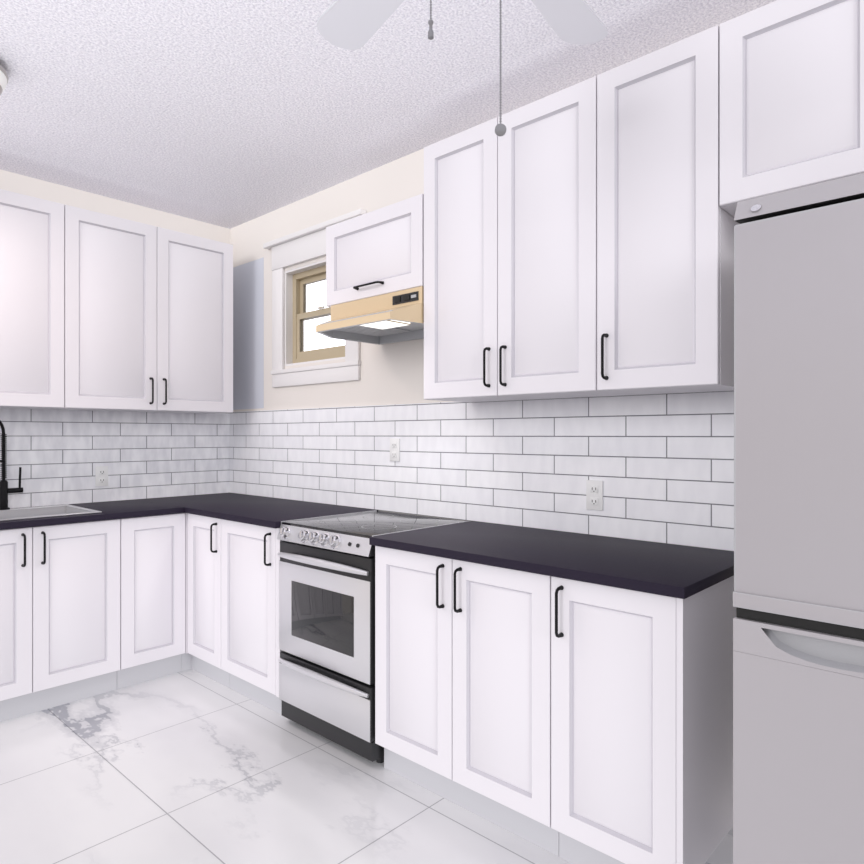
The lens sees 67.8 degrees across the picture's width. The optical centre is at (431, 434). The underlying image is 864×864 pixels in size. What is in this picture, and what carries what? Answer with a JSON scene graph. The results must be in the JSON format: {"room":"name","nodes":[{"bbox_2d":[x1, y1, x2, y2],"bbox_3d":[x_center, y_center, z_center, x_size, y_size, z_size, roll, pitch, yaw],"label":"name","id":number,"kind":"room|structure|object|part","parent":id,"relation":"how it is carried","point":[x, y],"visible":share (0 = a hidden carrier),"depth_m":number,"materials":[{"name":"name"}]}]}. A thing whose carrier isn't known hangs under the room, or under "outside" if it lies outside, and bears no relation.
{"room":"kitchen","nodes":[
{"label":"kitchen","id":0,"kind":"room"},
{"bbox_2d":[0,169,229,243],"bbox_3d":[-2.873,-0.050,2.829,0.120,2.700,4.540,0,0,43],"label":"wall","id":1,"kind":"structure","parent":0,"point":[35,187],"depth_m":3.78,"materials":[{"name":"white paint"}]},
{"bbox_2d":[0,189,63,409],"bbox_3d":[-2.324,-0.665,3.058,0.353,1.050,0.962,0,0,43],"label":"upper cabinet","id":2,"kind":"object","parent":1,"relation":"attached to","point":[31,302],"visible":1,"depth_m":3.21,"materials":[{"name":"white paint"}]},
{"bbox_2d":[0,408,229,507],"bbox_3d":[-2.304,0.118,3.351,0.008,0.547,2.742,0,0,43],"label":"backsplash","id":3,"kind":"structure","parent":1,"relation":"attached to","point":[58,456],"depth_m":3.80,"materials":[{"name":"tile"}]},
{"bbox_2d":[95,466,107,485],"bbox_3d":[-1.925,0.240,3.749,0.008,0.115,0.070,0,0,43],"label":"electrical outlet","id":4,"kind":"object","parent":3,"relation":"attached to","point":[101,475],"visible":1,"depth_m":3.75,"materials":[{"name":"white plastic"}]},
{"bbox_2d":[45,205,232,413],"bbox_3d":[-1.671,-0.665,3.765,0.353,1.050,0.959,0,0,43],"label":"upper cabinet","id":5,"kind":"object","parent":1,"relation":"attached to","point":[148,318],"visible":0.98,"depth_m":3.62,"materials":[{"name":"white paint"}]},
{"bbox_2d":[230,148,468,521],"bbox_3d":[0.654,-0.050,2.581,5.400,2.700,0.120,0,0,43],"label":"wall","id":6,"kind":"structure","parent":0,"point":[391,373],"depth_m":3.52,"materials":[{"name":"white paint"}]},
{"bbox_2d":[233,257,263,409],"bbox_3d":[-1.221,-0.650,4.228,0.410,0.960,0.001,0,0,43],"label":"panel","id":7,"kind":"structure","parent":6,"relation":"attached to","point":[248,335],"depth_m":4.21,"materials":[{"name":"white"}]},
{"bbox_2d":[263,209,366,387],"bbox_3d":[-0.664,-0.745,3.759,0.925,0.900,0.155,0,0,43],"label":"window","id":8,"kind":"structure","parent":6,"relation":"in","point":[307,310],"depth_m":3.85,"materials":[{"name":"white wood"}]},
{"bbox_2d":[326,194,423,307],"bbox_3d":[-0.184,-0.819,3.016,0.649,0.387,0.352,0,0,43],"label":"upper cabinet","id":9,"kind":"object","parent":6,"relation":"attached to","point":[378,252],"visible":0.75,"depth_m":2.89,"materials":[{"name":"white paint"}]},
{"bbox_2d":[316,286,423,344],"bbox_3d":[-0.212,-0.546,2.957,0.608,0.156,0.478,0,0,43],"label":"range hood","id":10,"kind":"object","parent":9,"relation":"attached to","point":[394,317],"visible":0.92,"depth_m":2.88,"materials":[{"name":"beige metal"}]},
{"bbox_2d":[230,391,733,550],"bbox_3d":[-0.117,0.118,3.205,3.420,0.547,0.008,0,0,43],"label":"backsplash","id":11,"kind":"structure","parent":6,"relation":"attached to","point":[661,466],"depth_m":2.74,"materials":[{"name":"tile"}]},
{"bbox_2d":[390,438,399,460],"bbox_3d":[-0.190,0.075,3.260,0.070,0.115,0.008,0,0,43],"label":"electrical outlet","id":12,"kind":"object","parent":11,"relation":"attached to","point":[394,449],"visible":1,"depth_m":3.25,"materials":[{"name":"white plastic"}]},
{"bbox_2d":[586,480,602,510],"bbox_3d":[0.632,0.234,2.501,0.070,0.115,0.008,0,0,43],"label":"electrical outlet","id":13,"kind":"object","parent":11,"relation":"attached to","point":[594,494],"visible":1,"depth_m":2.50,"materials":[{"name":"white plastic"}]},
{"bbox_2d":[424,76,632,401],"bbox_3d":[0.351,-0.675,2.522,0.795,1.054,0.353,0,0,43],"label":"upper cabinet","id":14,"kind":"object","parent":6,"relation":"attached to","point":[510,264],"visible":0.94,"depth_m":2.38,"materials":[{"name":"white paint"}]},
{"bbox_2d":[597,25,739,394],"bbox_3d":[0.789,-0.675,2.118,0.392,1.054,0.353,0,0,43],"label":"upper cabinet","id":15,"kind":"object","parent":6,"relation":"attached to","point":[666,223],"visible":0.96,"depth_m":2.00,"materials":[{"name":"white paint"}]},
{"bbox_2d":[719,0,863,216],"bbox_3d":[1.251,-0.936,1.716,0.828,0.532,0.318,0,0,43],"label":"upper cabinet","id":16,"kind":"object","parent":6,"relation":"attached to","point":[791,94],"visible":0.88,"depth_m":1.76,"materials":[{"name":"white paint"}]},
{"bbox_2d":[0,669,732,863],"bbox_3d":[-0.845,1.350,0.957,5.640,0.100,4.540,0,0,43],"label":"floor","id":17,"kind":"structure","parent":0,"point":[190,766],"depth_m":2.32,"materials":[{"name":"tile"}]},
{"bbox_2d":[0,519,119,721],"bbox_3d":[-2.046,0.860,3.153,0.633,0.879,0.783,0,0,43],"label":"base cabinet","id":18,"kind":"object","parent":17,"relation":"on","point":[59,614],"visible":0.96,"depth_m":3.05,"materials":[{"name":"white paint"}]},
{"bbox_2d":[117,513,184,688],"bbox_3d":[-1.676,0.860,3.579,0.598,0.879,0.341,0,0,43],"label":"base cabinet","id":19,"kind":"object","parent":17,"relation":"on","point":[152,597],"visible":0.58,"depth_m":3.37,"materials":[{"name":"white paint"}]},
{"bbox_2d":[182,513,195,670],"bbox_3d":[-1.353,0.860,3.920,0.594,0.879,0.594,0,0,43],"label":"base cabinet","id":20,"kind":"object","parent":17,"relation":"on","point":[188,661],"visible":0.17,"depth_m":3.51,"materials":[{"name":"white wood"}]},
{"bbox_2d":[188,513,229,687],"bbox_3d":[-1.012,0.860,3.589,0.354,0.879,0.633,0,0,43],"label":"base cabinet","id":21,"kind":"object","parent":17,"relation":"on","point":[204,590],"visible":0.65,"depth_m":3.38,"materials":[{"name":"white paint"}]},
{"bbox_2d":[221,519,282,714],"bbox_3d":[-0.689,0.860,3.291,0.520,0.879,0.633,0,0,43],"label":"base cabinet","id":22,"kind":"object","parent":17,"relation":"on","point":[250,649],"visible":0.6,"depth_m":3.08,"materials":[{"name":"white paint"}]},
{"bbox_2d":[277,510,467,762],"bbox_3d":[-0.281,0.845,2.883,0.620,0.909,0.644,0,0,43],"label":"stove","id":23,"kind":"object","parent":17,"relation":"on","point":[326,659],"visible":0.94,"depth_m":2.66,"materials":[{"name":"silver metal"}]},
{"bbox_2d":[375,546,558,856],"bbox_3d":[0.259,0.860,2.417,0.785,0.879,0.633,0,0,43],"label":"base cabinet","id":24,"kind":"object","parent":17,"relation":"on","point":[462,684],"visible":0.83,"depth_m":2.17,"materials":[{"name":"white paint"}]},
{"bbox_2d":[551,576,735,863],"bbox_3d":[0.696,0.860,2.014,0.401,0.879,0.633,0,0,43],"label":"base cabinet","id":25,"kind":"object","parent":17,"relation":"on","point":[641,727],"visible":0.83,"depth_m":1.80,"materials":[{"name":"white paint"}]},
{"bbox_2d":[733,173,863,863],"bbox_3d":[1.148,0.377,1.510,0.630,1.844,0.664,0,0,43],"label":"fridge","id":26,"kind":"object","parent":17,"relation":"on","point":[798,700],"visible":1,"depth_m":1.39,"materials":[{"name":"grey metal"}]},
{"bbox_2d":[0,0,775,228],"bbox_3d":[-0.845,-1.450,0.957,5.640,0.100,4.540,0,0,43],"label":"ceiling","id":27,"kind":"structure","parent":0,"point":[229,114],"depth_m":2.57,"materials":[{"name":"white paint"}]},
{"bbox_2d":[0,64,7,94],"bbox_3d":[-1.748,-1.319,2.382,0.300,0.162,0.300,0,0,43],"label":"ceiling light","id":28,"kind":"object","parent":27,"relation":"attached to","point":[3,78],"visible":1,"depth_m":2.42,"materials":[{"name":"silver metal"}]},
{"bbox_2d":[317,0,607,135],"bbox_3d":[0.092,-1.009,1.387,1.217,0.782,1.204,0,0,43],"label":"ceiling fan","id":29,"kind":"object","parent":27,"relation":"hanging from","point":[351,24],"depth_m":1.75,"materials":[{"name":"white"}]},
{"bbox_3d":[0.073,-0.832,1.329,0.162,0.427,0.012,0,0,-1],"label":"ceiling fan cord","id":30,"kind":"part","parent":29,"relation":"part of","materials":[{"name":"grey metal"}]},
{"bbox_3d":[-2.585,0.860,2.569,0.633,0.879,0.803,0,0,43],"label":"base cabinet","id":31,"kind":"object","parent":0,"visible":0},
{"bbox_2d":[0,493,262,529],"bbox_3d":[-2.001,0.405,3.207,0.630,0.030,2.540,0,0,43],"label":"countertop","id":32,"kind":"structure","parent":31,"relation":"on","point":[121,509],"depth_m":3.41,"materials":[{"name":"black stone"}]},
{"bbox_2d":[0,420,22,509],"bbox_3d":[-2.197,0.142,3.251,0.147,0.482,0.246,0,0,43],"label":"faucet","id":33,"kind":"object","parent":32,"relation":"on","point":[5,490],"visible":1,"depth_m":3.30,"materials":[{"name":"black metal"}]},
{"bbox_2d":[0,504,101,520],"bbox_3d":[-2.069,0.478,3.144,0.485,0.189,0.685,0,0,43],"label":"sink","id":34,"kind":"object","parent":32,"relation":"in","point":[35,512],"visible":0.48,"depth_m":3.36,"materials":[{"name":"silver metal"}]},
{"bbox_2d":[184,497,377,527],"bbox_3d":[-0.806,0.405,3.407,0.855,0.030,0.626,0,0,43],"label":"countertop","id":35,"kind":"structure","parent":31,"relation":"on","point":[260,511],"depth_m":3.37,"materials":[{"name":"black stone"}]},
{"bbox_2d":[369,521,733,598],"bbox_3d":[0.414,0.405,2.281,1.205,0.030,0.625,0,0,43],"label":"countertop","id":36,"kind":"structure","parent":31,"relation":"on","point":[676,571],"depth_m":2.10,"materials":[{"name":"black stone"}]}
]}

